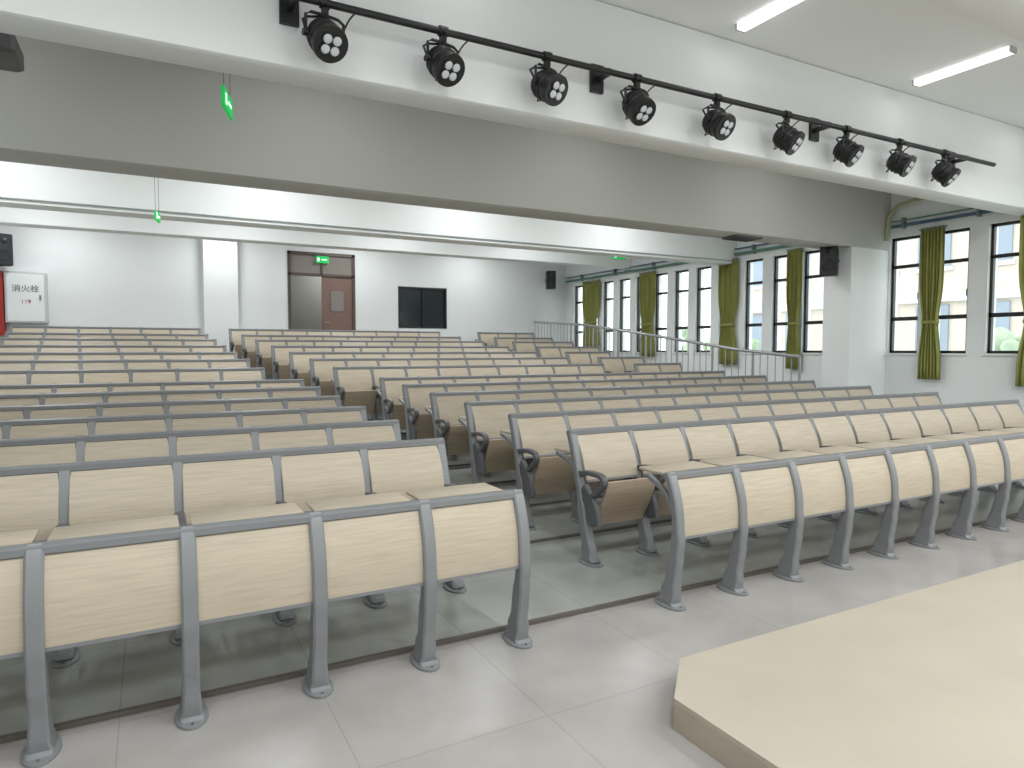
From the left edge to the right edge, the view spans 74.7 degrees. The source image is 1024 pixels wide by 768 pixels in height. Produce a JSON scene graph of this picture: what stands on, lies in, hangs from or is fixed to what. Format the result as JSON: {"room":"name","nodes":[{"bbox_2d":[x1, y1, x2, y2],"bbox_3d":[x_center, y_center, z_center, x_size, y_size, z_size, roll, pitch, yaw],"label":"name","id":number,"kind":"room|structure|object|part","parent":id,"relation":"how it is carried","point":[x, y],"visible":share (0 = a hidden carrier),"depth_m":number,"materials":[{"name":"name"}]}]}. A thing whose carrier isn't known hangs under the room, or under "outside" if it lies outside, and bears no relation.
{"room":"lecture hall","nodes":[
{"label":"lecture hall","id":0,"kind":"room"},
{"bbox_2d":[0,33,23,71],"bbox_3d":[-3.502,-2.582,4.332,0.500,0.900,0.430,-2,3,-28],"label":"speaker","id":1,"kind":"object","parent":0,"point":[11,55],"depth_m":4.39},
{"bbox_2d":[0,225,565,341],"bbox_3d":[-4.665,-1.467,16.203,14.000,4.390,0.250,-2,3,-28],"label":"wall","id":2,"kind":"structure","parent":0,"point":[96,279],"depth_m":15.31,"materials":[{"name":"white paint"}]},
{"bbox_2d":[0,233,12,266],"bbox_3d":[-9.819,-2.579,12.954,0.342,0.600,0.459,-2,3,-28],"label":"wall speaker","id":3,"kind":"object","parent":2,"relation":"attached to","point":[6,240],"visible":1,"depth_m":12.84,"materials":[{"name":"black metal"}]},
{"bbox_2d":[0,271,48,335],"bbox_3d":[-9.701,-1.574,13.187,0.960,1.250,0.250,-2,3,-28],"label":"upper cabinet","id":4,"kind":"object","parent":2,"relation":"attached to","point":[23,295],"visible":1,"depth_m":13.14,"materials":[{"name":"grey metal"}]},
{"bbox_3d":[-10.016,-1.566,13.034,0.260,1.250,0.220,-2,3,-28],"label":"alarm panel","id":5,"kind":"part","parent":4,"relation":"part of","materials":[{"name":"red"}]},
{"bbox_2d":[287,250,355,329],"bbox_3d":[-4.726,-1.800,16.437,1.590,2.708,0.853,-2,3,-28],"label":"door","id":6,"kind":"structure","parent":2,"relation":"in","point":[338,276],"depth_m":16.22,"materials":[{"name":"brown wood"}]},
{"bbox_2d":[316,256,328,263],"bbox_3d":[-4.520,-2.964,16.006,0.300,0.170,0.027,-2,3,-28],"label":"exit sign","id":7,"kind":"object","parent":6,"relation":"attached to","point":[319,259],"visible":1,"depth_m":16.00,"materials":[{"name":"green plastic"}]},
{"bbox_2d":[398,286,446,328],"bbox_3d":[-2.315,-1.965,17.342,1.320,1.050,0.090,-2,3,-28],"label":"window","id":8,"kind":"structure","parent":2,"relation":"in","point":[418,307],"depth_m":17.34,"materials":[{"name":"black glass"}]},
{"bbox_2d":[545,271,555,288],"bbox_3d":[1.078,-2.906,18.816,0.265,0.500,0.407,0,3,-5],"label":"wall speaker","id":9,"kind":"object","parent":2,"relation":"attached to","point":[550,280],"visible":1,"depth_m":18.62,"materials":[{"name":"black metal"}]},
{"bbox_2d":[291,275,321,329],"bbox_3d":[-5.122,-1.875,17.244,3.600,3.100,2.050,-2,3,-28],"label":"wall","id":10,"kind":"structure","parent":0,"point":[306,291],"depth_m":18.06,"materials":[{"name":"grey paint"}]},
{"bbox_2d":[0,518,1023,767],"bbox_3d":[3.426,1.586,1.313,14.600,0.200,7.520,-2,3,-28],"label":"floor","id":11,"kind":"structure","parent":0,"point":[593,689],"depth_m":2.99,"materials":[{"name":"grey tile"}]},
{"bbox_2d":[0,483,532,767],"bbox_3d":[-1.640,1.002,2.796,3.800,0.814,0.458,-2,3,-28],"label":"desks","id":12,"kind":"object","parent":11,"relation":"on","point":[86,584],"visible":1,"depth_m":2.88,"materials":[{"name":"grey paint"}]},
{"bbox_2d":[639,427,1023,611],"bbox_3d":[3.677,0.857,5.654,6.420,0.814,0.458,-2,3,-28],"label":"desks","id":13,"kind":"object","parent":11,"relation":"on","point":[737,494],"visible":1,"depth_m":4.72,"materials":[{"name":"grey paint"}]},
{"bbox_2d":[674,560,1023,767],"bbox_3d":[5.396,1.342,2.864,8.450,0.130,4.800,-2,3,-28],"label":"stage platform","id":14,"kind":"object","parent":11,"relation":"on","point":[933,676],"visible":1,"depth_m":2.82,"materials":[{"name":"beige wood"}]},
{"bbox_2d":[0,375,1023,743],"bbox_3d":[-1.551,0.537,10.515,14.600,1.363,13.484,-2,3,-28],"label":"floor","id":15,"kind":"structure","parent":0,"point":[112,679],"depth_m":3.93,"materials":[{"name":"tile"}]},
{"bbox_2d":[9,325,200,333],"bbox_3d":[-7.828,-0.646,13.105,3.276,0.944,0.733,-2,3,-28],"label":"seats","id":16,"kind":"object","parent":15,"relation":"on","point":[50,329],"visible":0.07,"depth_m":13.03,"materials":[{"name":"grey paint"}]},
{"bbox_2d":[5,332,207,338],"bbox_3d":[-7.321,-0.466,12.329,3.276,0.944,0.733,-2,3,-28],"label":"seats","id":17,"kind":"object","parent":15,"relation":"on","point":[7,334],"visible":0.1,"depth_m":12.27,"materials":[{"name":"grey paint"}]},
{"bbox_2d":[0,337,216,344],"bbox_3d":[-6.814,-0.317,11.553,3.276,0.944,0.733,-2,3,-28],"label":"seats","id":18,"kind":"object","parent":15,"relation":"on","point":[3,341],"visible":0.09,"depth_m":11.46,"materials":[{"name":"grey paint"}]},
{"bbox_2d":[0,345,226,351],"bbox_3d":[-6.307,-0.157,10.777,3.276,0.944,0.733,-2,3,-28],"label":"seats","id":19,"kind":"object","parent":15,"relation":"on","point":[3,348],"visible":0.09,"depth_m":10.74,"materials":[{"name":"grey paint"}]},
{"bbox_2d":[0,352,237,359],"bbox_3d":[-5.800,-0.008,10.000,3.276,0.944,0.733,-2,3,-28],"label":"seats","id":20,"kind":"object","parent":15,"relation":"on","point":[3,355],"visible":0.07,"depth_m":9.94,"materials":[{"name":"grey paint"}]},
{"bbox_2d":[0,358,250,370],"bbox_3d":[-5.293,0.132,9.223,3.276,0.944,0.733,-2,3,-28],"label":"seats","id":21,"kind":"object","parent":15,"relation":"on","point":[5,365],"visible":0.12,"depth_m":9.20,"materials":[{"name":"grey paint"}]},
{"bbox_2d":[0,367,265,384],"bbox_3d":[-4.786,0.281,8.446,3.276,0.944,0.733,-2,3,-28],"label":"seats","id":22,"kind":"object","parent":15,"relation":"on","point":[9,377],"visible":0.14,"depth_m":8.41,"materials":[{"name":"grey paint"}]},
{"bbox_2d":[0,379,304,393],"bbox_3d":[-4.277,0.450,7.672,3.800,0.944,0.733,-2,3,-28],"label":"seats","id":23,"kind":"object","parent":15,"relation":"on","point":[228,384],"visible":0.06,"depth_m":7.71,"materials":[{"name":"grey paint"}]},
{"bbox_2d":[0,386,320,405],"bbox_3d":[-3.836,0.542,6.856,3.800,0.944,0.733,-2,3,-28],"label":"seats","id":24,"kind":"object","parent":15,"relation":"on","point":[269,392],"visible":0.09,"depth_m":6.93,"materials":[{"name":"grey paint"}]},
{"bbox_2d":[0,395,340,419],"bbox_3d":[-3.395,0.633,6.041,3.800,0.944,0.733,-2,3,-28],"label":"seats","id":25,"kind":"object","parent":15,"relation":"on","point":[211,405],"visible":0.12,"depth_m":6.15,"materials":[{"name":"grey paint"}]},
{"bbox_2d":[0,406,366,438],"bbox_3d":[-2.954,0.715,5.225,3.800,0.944,0.733,-2,3,-28],"label":"seats","id":26,"kind":"object","parent":15,"relation":"on","point":[92,425],"visible":0.06,"depth_m":5.35,"materials":[{"name":"grey paint"}]},
{"bbox_2d":[0,419,400,466],"bbox_3d":[-2.513,0.796,4.410,3.800,0.944,0.733,-2,3,-28],"label":"seats","id":27,"kind":"object","parent":15,"relation":"on","point":[78,448],"visible":0.1,"depth_m":4.56,"materials":[{"name":"grey paint"}]},
{"bbox_2d":[202,240,238,351],"bbox_3d":[-6.455,-1.980,14.871,0.690,3.230,0.350,-2,3,-28],"label":"pillar","id":28,"kind":"structure","parent":15,"relation":"on","point":[219,258],"depth_m":14.71,"materials":[{"name":"white paint"}]},
{"bbox_2d":[0,438,466,668],"bbox_3d":[-2.072,0.877,3.594,3.800,0.944,0.733,-2,3,-28],"label":"seats","id":29,"kind":"object","parent":15,"relation":"on","point":[42,497],"visible":0.41,"depth_m":3.75,"materials":[{"name":"grey paint"}]},
{"bbox_2d":[228,328,440,358],"bbox_3d":[-3.839,-0.754,15.250,4.848,0.944,0.733,-2,3,-28],"label":"seats","id":30,"kind":"object","parent":15,"relation":"on","point":[234,334],"visible":0.14,"depth_m":14.86,"materials":[{"name":"grey paint"}]},
{"bbox_2d":[241,334,460,379],"bbox_3d":[-3.274,-0.577,14.506,4.848,0.944,0.733,-2,3,-28],"label":"seats","id":31,"kind":"object","parent":15,"relation":"on","point":[248,341],"visible":0.09,"depth_m":14.01,"materials":[{"name":"grey paint"}]},
{"bbox_2d":[255,339,483,374],"bbox_3d":[-2.708,-0.429,13.761,4.848,0.944,0.733,-2,3,-28],"label":"seats","id":32,"kind":"object","parent":15,"relation":"on","point":[263,346],"visible":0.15,"depth_m":13.29,"materials":[{"name":"grey paint"}]},
{"bbox_2d":[271,345,509,379],"bbox_3d":[-2.143,-0.271,13.016,4.848,0.944,0.733,-2,3,-28],"label":"seats","id":33,"kind":"object","parent":15,"relation":"on","point":[280,354],"visible":0.18,"depth_m":12.54,"materials":[{"name":"grey paint"}]},
{"bbox_2d":[288,351,537,386],"bbox_3d":[-1.577,-0.123,12.271,4.848,0.944,0.733,-2,3,-28],"label":"seats","id":34,"kind":"object","parent":15,"relation":"on","point":[299,364],"visible":0.09,"depth_m":11.78,"materials":[{"name":"grey paint"}]},
{"bbox_2d":[308,357,569,416],"bbox_3d":[-1.011,0.015,11.525,4.848,0.944,0.733,-2,3,-28],"label":"seats","id":35,"kind":"object","parent":15,"relation":"on","point":[321,369],"visible":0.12,"depth_m":11.03,"materials":[{"name":"grey paint"}]},
{"bbox_2d":[331,363,605,419],"bbox_3d":[-0.446,0.163,10.780,4.848,0.944,0.733,-2,3,-28],"label":"seats","id":36,"kind":"object","parent":15,"relation":"on","point":[360,385],"visible":0.2,"depth_m":10.09,"materials":[{"name":"grey paint"}]},
{"bbox_2d":[475,332,534,345],"bbox_3d":[-0.117,-0.856,17.252,1.704,0.944,0.733,-2,3,-28],"label":"seats","id":37,"kind":"object","parent":15,"relation":"on","point":[487,337],"visible":0.12,"depth_m":17.05,"materials":[{"name":"grey paint"}]},
{"bbox_2d":[491,337,552,351],"bbox_3d":[0.324,-0.675,16.441,1.704,0.944,0.733,-2,3,-28],"label":"seats","id":38,"kind":"object","parent":15,"relation":"on","point":[499,341],"visible":0.1,"depth_m":16.24,"materials":[{"name":"grey paint"}]},
{"bbox_2d":[510,341,573,351],"bbox_3d":[0.765,-0.523,15.629,1.704,0.944,0.733,-2,3,-28],"label":"seats","id":39,"kind":"object","parent":15,"relation":"on","point":[518,346],"visible":0.15,"depth_m":15.44,"materials":[{"name":"grey paint"}]},
{"bbox_2d":[377,370,725,427],"bbox_3d":[1.040,0.306,10.530,6.420,0.944,0.733,-2,3,-28],"label":"seats","id":40,"kind":"object","parent":15,"relation":"on","point":[390,387],"visible":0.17,"depth_m":9.71,"materials":[{"name":"grey paint"}]},
{"bbox_2d":[536,346,599,356],"bbox_3d":[1.286,-0.364,14.860,1.704,0.944,0.733,-2,3,-28],"label":"seats","id":41,"kind":"object","parent":15,"relation":"on","point":[542,351],"visible":0.16,"depth_m":14.70,"materials":[{"name":"grey paint"}]},
{"bbox_2d":[399,375,767,460],"bbox_3d":[1.480,0.397,9.715,6.420,0.944,0.733,-2,3,-28],"label":"seats","id":42,"kind":"object","parent":15,"relation":"on","point":[416,397],"visible":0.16,"depth_m":8.79,"materials":[{"name":"grey paint"}]},
{"bbox_2d":[565,351,610,363],"bbox_3d":[1.621,-0.210,13.991,1.180,0.944,0.733,-2,3,-28],"label":"seats","id":43,"kind":"object","parent":15,"relation":"on","point":[575,357],"visible":0.21,"depth_m":13.91,"materials":[{"name":"grey paint"}]},
{"bbox_2d":[425,380,815,477],"bbox_3d":[1.921,0.488,8.900,6.420,0.944,0.733,-2,3,-28],"label":"seats","id":44,"kind":"object","parent":15,"relation":"on","point":[446,407],"visible":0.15,"depth_m":7.92,"materials":[{"name":"grey paint"}]},
{"bbox_2d":[597,356,644,372],"bbox_3d":[2.187,-0.072,13.245,1.180,0.944,0.733,-2,3,-28],"label":"seats","id":45,"kind":"object","parent":15,"relation":"on","point":[620,364],"visible":0.23,"depth_m":13.15,"materials":[{"name":"grey paint"}]},
{"bbox_2d":[627,362,682,372],"bbox_3d":[2.752,0.076,12.500,1.180,0.944,0.733,-2,3,-28],"label":"seats","id":46,"kind":"object","parent":15,"relation":"on","point":[638,367],"visible":0.13,"depth_m":12.47,"materials":[{"name":"grey paint"}]},
{"bbox_2d":[458,385,873,497],"bbox_3d":[2.362,0.570,8.084,6.420,0.944,0.733,-2,3,-28],"label":"seats","id":47,"kind":"object","parent":15,"relation":"on","point":[485,420],"visible":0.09,"depth_m":7.02,"materials":[{"name":"grey paint"}]},
{"bbox_2d":[533,321,800,380],"bbox_3d":[2.636,-0.454,14.612,0.056,2.148,8.564,-2,3,-28],"label":"stair handrail","id":48,"kind":"object","parent":15,"relation":"on","point":[712,346],"visible":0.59,"depth_m":13.53,"materials":[{"name":"silver metal"}]},
{"bbox_2d":[500,392,950,530],"bbox_3d":[2.803,0.651,7.268,6.420,0.944,0.733,-2,3,-28],"label":"seats","id":49,"kind":"object","parent":15,"relation":"on","point":[535,435],"visible":0.23,"depth_m":6.15,"materials":[{"name":"grey paint"}]},
{"bbox_2d":[554,399,1023,567],"bbox_3d":[3.244,0.733,6.453,6.420,0.944,0.733,-2,3,-28],"label":"seats","id":50,"kind":"object","parent":15,"relation":"on","point":[602,454],"visible":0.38,"depth_m":5.51,"materials":[{"name":"grey paint"}]},
{"bbox_2d":[566,193,1023,426],"bbox_3d":[6.504,-1.178,10.497,0.250,4.390,21.000,-2,3,-28],"label":"wall","id":51,"kind":"structure","parent":0,"point":[971,377],"depth_m":12.34,"materials":[{"name":"white paint"}]},
{"bbox_2d":[0,207,631,268],"bbox_3d":[-3.254,-3.122,13.496,14.000,0.810,0.300,-2,3,-28],"label":"beam","id":52,"kind":"structure","parent":51,"relation":"attached to","point":[19,217],"depth_m":12.76,"materials":[{"name":"white paint"}]},
{"bbox_2d":[0,196,733,260],"bbox_3d":[-1.562,-2.339,10.389,13.800,0.020,0.020,-2,3,-28],"label":"pipe","id":53,"kind":"object","parent":51,"relation":"attached to","point":[0,196],"visible":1,"depth_m":9.73,"materials":[{"name":"grey metal"}]},
{"bbox_2d":[0,161,736,264],"bbox_3d":[-1.642,-2.831,10.514,14.000,1.090,0.300,-2,3,-28],"label":"beam","id":54,"kind":"structure","parent":51,"relation":"attached to","point":[17,180],"depth_m":9.76,"materials":[{"name":"white paint"}]},
{"bbox_2d":[0,35,890,250],"bbox_3d":[-0.139,-2.619,7.730,14.000,1.230,0.440,-2,3,-28],"label":"beam","id":55,"kind":"structure","parent":51,"relation":"attached to","point":[72,107],"depth_m":6.82,"materials":[{"name":"grey paint"}]},
{"bbox_2d":[0,0,1023,215],"bbox_3d":[0.918,-2.628,5.763,14.000,1.014,0.300,-2,3,-28],"label":"beam","id":56,"kind":"structure","parent":51,"relation":"attached to","point":[383,61],"depth_m":5.42,"materials":[{"name":"white paint"}]},
{"bbox_2d":[575,286,582,345],"bbox_3d":[1.896,-1.817,18.864,0.150,1.880,0.500,-2,3,-28],"label":"window","id":57,"kind":"structure","parent":51,"relation":"in","point":[577,287],"depth_m":19.04,"materials":[{"name":"black metal"}]},
{"bbox_2d":[604,281,612,352],"bbox_3d":[2.551,-1.755,17.651,0.150,1.880,0.500,-2,3,-28],"label":"window","id":58,"kind":"structure","parent":51,"relation":"in","point":[606,299],"depth_m":17.82,"materials":[{"name":"black metal"}]},
{"bbox_2d":[619,278,629,352],"bbox_3d":[2.878,-1.724,17.044,0.150,1.880,0.500,-2,3,-28],"label":"window","id":59,"kind":"structure","parent":51,"relation":"in","point":[622,280],"depth_m":17.22,"materials":[{"name":"black metal"}]},
{"bbox_2d":[634,277,640,352],"bbox_3d":[3.205,-1.694,16.437,0.150,1.880,0.500,-2,3,-28],"label":"window","id":60,"kind":"structure","parent":51,"relation":"in","point":[638,306],"depth_m":16.64,"materials":[{"name":"black metal"}]},
{"bbox_2d":[279,0,995,166],"bbox_3d":[2.112,-2.513,6.115,8.070,0.220,0.224,-2,3,-28],"label":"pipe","id":61,"kind":"object","parent":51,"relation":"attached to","point":[288,9],"visible":0.96,"depth_m":5.29,"materials":[{"name":"black metal"}]},
{"bbox_2d":[302,0,354,62],"bbox_3d":[-1.164,-2.239,4.254,0.283,0.411,0.314,1,3,20],"label":"spotlight","id":62,"kind":"object","parent":61,"relation":"hanging from","point":[327,40],"visible":1,"depth_m":4.18,"materials":[{"name":"black metal"}]},
{"bbox_2d":[422,25,467,86],"bbox_3d":[-0.455,-2.258,4.636,0.282,0.411,0.311,1,3,22],"label":"spotlight","id":63,"kind":"object","parent":61,"relation":"hanging from","point":[443,63],"visible":1,"depth_m":4.57,"materials":[{"name":"black metal"}]},
{"bbox_2d":[529,51,567,105],"bbox_3d":[0.283,-2.280,5.034,0.282,0.406,0.310,1,3,23],"label":"spotlight","id":64,"kind":"object","parent":61,"relation":"hanging from","point":[550,87],"visible":1,"depth_m":4.96,"materials":[{"name":"black metal"}]},
{"bbox_2d":[620,73,655,125],"bbox_3d":[1.031,-2.298,5.434,0.280,0.412,0.314,1,3,24],"label":"spotlight","id":65,"kind":"object","parent":61,"relation":"hanging from","point":[637,105],"visible":1,"depth_m":5.36,"materials":[{"name":"black metal"}]},
{"bbox_2d":[702,93,735,140],"bbox_3d":[1.806,-2.321,5.852,0.283,0.408,0.316,2,3,28],"label":"spotlight","id":66,"kind":"object","parent":61,"relation":"hanging from","point":[719,124],"visible":1,"depth_m":5.78,"materials":[{"name":"black metal"}]},
{"bbox_2d":[772,110,804,155],"bbox_3d":[2.584,-2.341,6.273,0.284,0.410,0.306,1,3,15],"label":"spotlight","id":67,"kind":"object","parent":61,"relation":"hanging from","point":[787,138],"visible":1,"depth_m":6.20,"materials":[{"name":"black metal"}]},
{"bbox_2d":[833,125,863,166],"bbox_3d":[3.347,-2.362,6.683,0.284,0.410,0.307,1,3,18],"label":"spotlight","id":68,"kind":"object","parent":61,"relation":"hanging from","point":[848,152],"visible":1,"depth_m":6.61,"materials":[{"name":"black metal"}]},
{"bbox_2d":[886,138,916,176],"bbox_3d":[4.111,-2.384,7.092,0.282,0.407,0.309,1,3,22],"label":"spotlight","id":69,"kind":"object","parent":61,"relation":"hanging from","point":[899,162],"visible":1,"depth_m":7.02,"materials":[{"name":"black metal"}]},
{"bbox_2d":[930,149,960,186],"bbox_3d":[4.834,-2.402,7.482,0.280,0.412,0.309,1,3,13],"label":"spotlight","id":70,"kind":"object","parent":61,"relation":"hanging from","point":[944,172],"visible":1,"depth_m":7.41,"materials":[{"name":"black metal"}]},
{"bbox_2d":[656,273,666,352],"bbox_3d":[3.532,-1.663,15.830,0.150,1.880,0.500,-2,3,-28],"label":"window","id":71,"kind":"structure","parent":51,"relation":"in","point":[662,274],"depth_m":16.00,"materials":[{"name":"black metal"}]},
{"bbox_2d":[565,243,791,282],"bbox_3d":[3.695,-2.771,15.271,0.100,0.170,9.000,-2,3,-28],"label":"pipe","id":72,"kind":"object","parent":51,"relation":"attached to","point":[753,247],"visible":0.58,"depth_m":15.85,"materials":[{"name":"green"}]},
{"bbox_2d":[582,279,599,346],"bbox_3d":[2.122,-1.880,18.135,0.090,1.820,0.810,-2,3,-28],"label":"window curtain","id":73,"kind":"object","parent":72,"relation":"hanging from","point":[590,290],"visible":0.86,"depth_m":18.09,"materials":[{"name":"green fabric"}]},
{"bbox_2d":[639,271,655,355],"bbox_3d":[3.236,-1.675,16.074,0.090,2.020,0.610,-2,3,-28],"label":"window curtain","id":74,"kind":"object","parent":72,"relation":"hanging from","point":[647,280],"visible":0.9,"depth_m":16.04,"materials":[{"name":"green fabric"}]},
{"bbox_2d":[785,247,803,368],"bbox_3d":[5.210,-1.390,12.416,0.090,2.220,0.360,-2,3,-28],"label":"window curtain","id":75,"kind":"object","parent":72,"relation":"hanging from","point":[795,255],"visible":0.96,"depth_m":12.39,"materials":[{"name":"green fabric"}]},
{"bbox_2d":[672,270,687,353],"bbox_3d":[3.859,-1.632,15.223,0.150,1.880,0.500,-2,3,-28],"label":"window","id":76,"kind":"structure","parent":51,"relation":"in","point":[678,291],"depth_m":15.39,"materials":[{"name":"black metal"}]},
{"bbox_2d":[693,266,710,353],"bbox_3d":[4.186,-1.602,14.617,0.150,1.880,0.500,-2,3,-28],"label":"window","id":77,"kind":"structure","parent":51,"relation":"in","point":[699,289],"depth_m":14.78,"materials":[{"name":"black metal"}]},
{"bbox_2d":[718,258,738,364],"bbox_3d":[4.442,-1.487,13.840,0.090,2.170,0.560,-2,3,-28],"label":"window curtain","id":78,"kind":"object","parent":51,"relation":"hanging from","point":[727,274],"visible":0.9,"depth_m":13.81,"materials":[{"name":"green fabric"}]},
{"bbox_2d":[722,234,762,241],"bbox_3d":[3.294,-2.081,9.608,0.500,0.036,0.300,-2,3,-28],"label":"air vent","id":79,"kind":"object","parent":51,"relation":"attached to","point":[742,238],"visible":1,"depth_m":9.53,"materials":[{"name":"grey plastic"}]},
{"bbox_2d":[741,258,762,353],"bbox_3d":[4.840,-1.540,13.403,0.150,1.880,0.500,-2,3,-28],"label":"window","id":80,"kind":"structure","parent":51,"relation":"in","point":[748,283],"depth_m":13.57,"materials":[{"name":"black metal"}]},
{"bbox_2d":[773,255,787,352],"bbox_3d":[5.168,-1.509,12.796,0.150,1.880,0.500,-2,3,-28],"label":"window","id":81,"kind":"structure","parent":51,"relation":"in","point":[776,280],"depth_m":12.97,"materials":[{"name":"black metal"}]},
{"bbox_2d":[800,250,822,353],"bbox_3d":[5.495,-1.479,12.190,0.150,1.880,0.500,-2,3,-28],"label":"window","id":82,"kind":"structure","parent":51,"relation":"in","point":[807,277],"depth_m":12.36,"materials":[{"name":"black metal"}]},
{"bbox_2d":[885,235,919,354],"bbox_3d":[6.282,-1.405,10.730,0.150,1.880,0.520,-2,3,-28],"label":"window","id":83,"kind":"structure","parent":51,"relation":"in","point":[893,318],"depth_m":10.90,"materials":[{"name":"black metal"}]},
{"bbox_2d":[885,198,923,240],"bbox_3d":[6.287,-2.588,10.291,0.060,0.631,1.171,-2,3,-28],"label":"conduit","id":84,"kind":"object","parent":51,"relation":"attached to","point":[897,206],"visible":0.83,"depth_m":10.69,"materials":[{"name":"yellow plastic"}]},
{"bbox_2d":[917,225,946,379],"bbox_3d":[6.386,-1.230,10.238,0.090,2.320,0.400,-2,3,-28],"label":"window curtain","id":85,"kind":"object","parent":51,"relation":"hanging from","point":[932,241],"visible":1,"depth_m":10.22,"materials":[{"name":"green fabric"}]},
{"bbox_2d":[891,208,991,228],"bbox_3d":[7.108,-2.460,8.939,0.100,0.170,4.200,-2,3,-28],"label":"curtain rod","id":86,"kind":"object","parent":51,"relation":"attached to","point":[979,212],"visible":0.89,"depth_m":10.14,"materials":[{"name":"blue"}]},
{"bbox_2d":[939,228,969,354],"bbox_3d":[6.614,-1.373,10.114,0.150,1.880,0.560,-2,3,-28],"label":"window","id":87,"kind":"structure","parent":51,"relation":"in","point":[960,316],"depth_m":10.04,"materials":[{"name":"black metal"}]},
{"bbox_2d":[924,0,1023,41],"bbox_3d":[1.890,-2.888,3.943,14.000,0.310,0.600,-2,3,-28],"label":"trim","id":88,"kind":"structure","parent":51,"relation":"attached to","point":[1006,17],"depth_m":5.04,"materials":[{"name":"white paint"}]},
{"bbox_2d":[982,220,1023,355],"bbox_3d":[6.997,-1.337,9.402,0.150,1.880,0.620,-2,3,-28],"label":"window","id":89,"kind":"structure","parent":51,"relation":"in","point":[990,352],"depth_m":9.62,"materials":[{"name":"black metal"}]},
{"bbox_2d":[1015,215,1023,386],"bbox_3d":[7.062,-1.141,8.986,0.090,2.370,0.570,-2,3,-28],"label":"window curtain","id":90,"kind":"object","parent":51,"relation":"hanging from","point":[1019,380],"visible":0.92,"depth_m":9.15,"materials":[{"name":"green fabric"}]},
{"bbox_2d":[598,0,1023,128],"bbox_3d":[0.230,-3.324,7.006,14.600,0.250,21.000,-2,3,-28],"label":"ceiling","id":91,"kind":"structure","parent":0,"point":[891,44],"depth_m":6.15,"materials":[{"name":"paint"}]},
{"bbox_2d":[154,178,159,222],"bbox_3d":[-4.446,-2.653,8.386,0.027,1.230,0.280,-1,3,-18],"label":"exit sign","id":92,"kind":"object","parent":91,"relation":"hanging from","point":[156,213],"visible":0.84,"depth_m":8.36,"materials":[{"name":"green plastic"}]},
{"bbox_2d":[735,0,802,32],"bbox_3d":[2.216,-3.095,5.479,0.104,0.052,0.930,-2,3,-28],"label":"ceiling light","id":93,"kind":"object","parent":91,"relation":"attached to","point":[780,6],"depth_m":5.61,"materials":[{"name":"white plastic"}]},
{"bbox_2d":[912,45,1016,86],"bbox_3d":[4.488,-3.157,6.701,0.104,0.052,0.930,-2,3,-28],"label":"ceiling light","id":94,"kind":"object","parent":91,"relation":"attached to","point":[1010,50],"depth_m":6.64,"materials":[{"name":"white plastic"}]},
{"bbox_3d":[0.406,-3.167,6.688,14.000,0.030,1.860,-2,3,-28],"label":"trim","id":95,"kind":"structure","parent":91,"relation":"attached to","visible":0},
{"bbox_2d":[221,73,232,120],"bbox_3d":[-2.162,-2.562,5.073,0.027,1.015,0.340,-1,3,-12],"label":"exit sign","id":96,"kind":"object","parent":95,"relation":"hanging from","point":[226,101],"visible":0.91,"depth_m":5.05,"materials":[{"name":"green plastic"}]},
{"bbox_2d":[821,247,888,394],"bbox_3d":[5.591,-1.200,10.937,0.940,4.390,0.480,-2,3,-28],"label":"pillar","id":97,"kind":"structure","parent":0,"point":[854,300],"depth_m":10.72,"materials":[{"name":"white paint"}]},
{"bbox_2d":[819,246,839,276],"bbox_3d":[5.009,-1.948,10.584,0.256,0.500,0.330,2,3,32],"label":"wall speaker","id":98,"kind":"object","parent":97,"relation":"attached to","point":[829,255],"visible":0.85,"depth_m":10.45,"materials":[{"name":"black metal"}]},
{"label":"outside","id":99,"kind":"structure","parent":0,"visible":0},
{"bbox_3d":[27.657,3.260,23.605,49.100,0.200,75.000,-2,3,-28],"label":"ground","id":100,"kind":"structure","parent":99,"visible":0},
{"bbox_2d":[682,325,760,349],"bbox_3d":[7.789,0.379,25.770,3.083,5.349,2.842,-2,3,-28],"label":"tree","id":101,"kind":"object","parent":100,"relation":"on","point":[756,343],"visible":0.02,"depth_m":24.95,"materials":[{"name":"green plant"}]},
{"bbox_2d":[752,224,1023,350],"bbox_3d":[16.337,-6.379,26.111,6.200,18.800,17.000,-2,3,-28],"label":"neighboring building","id":102,"kind":"structure","parent":100,"relation":"on","point":[1008,296],"depth_m":22.91,"materials":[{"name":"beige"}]},
{"bbox_2d":[994,327,1021,350],"bbox_3d":[13.023,1.033,16.087,3.140,5.020,3.109,-2,3,-28],"label":"tree","id":103,"kind":"object","parent":100,"relation":"on","point":[1005,340],"visible":0.15,"depth_m":16.01,"materials":[{"name":"green plant"}]}
]}

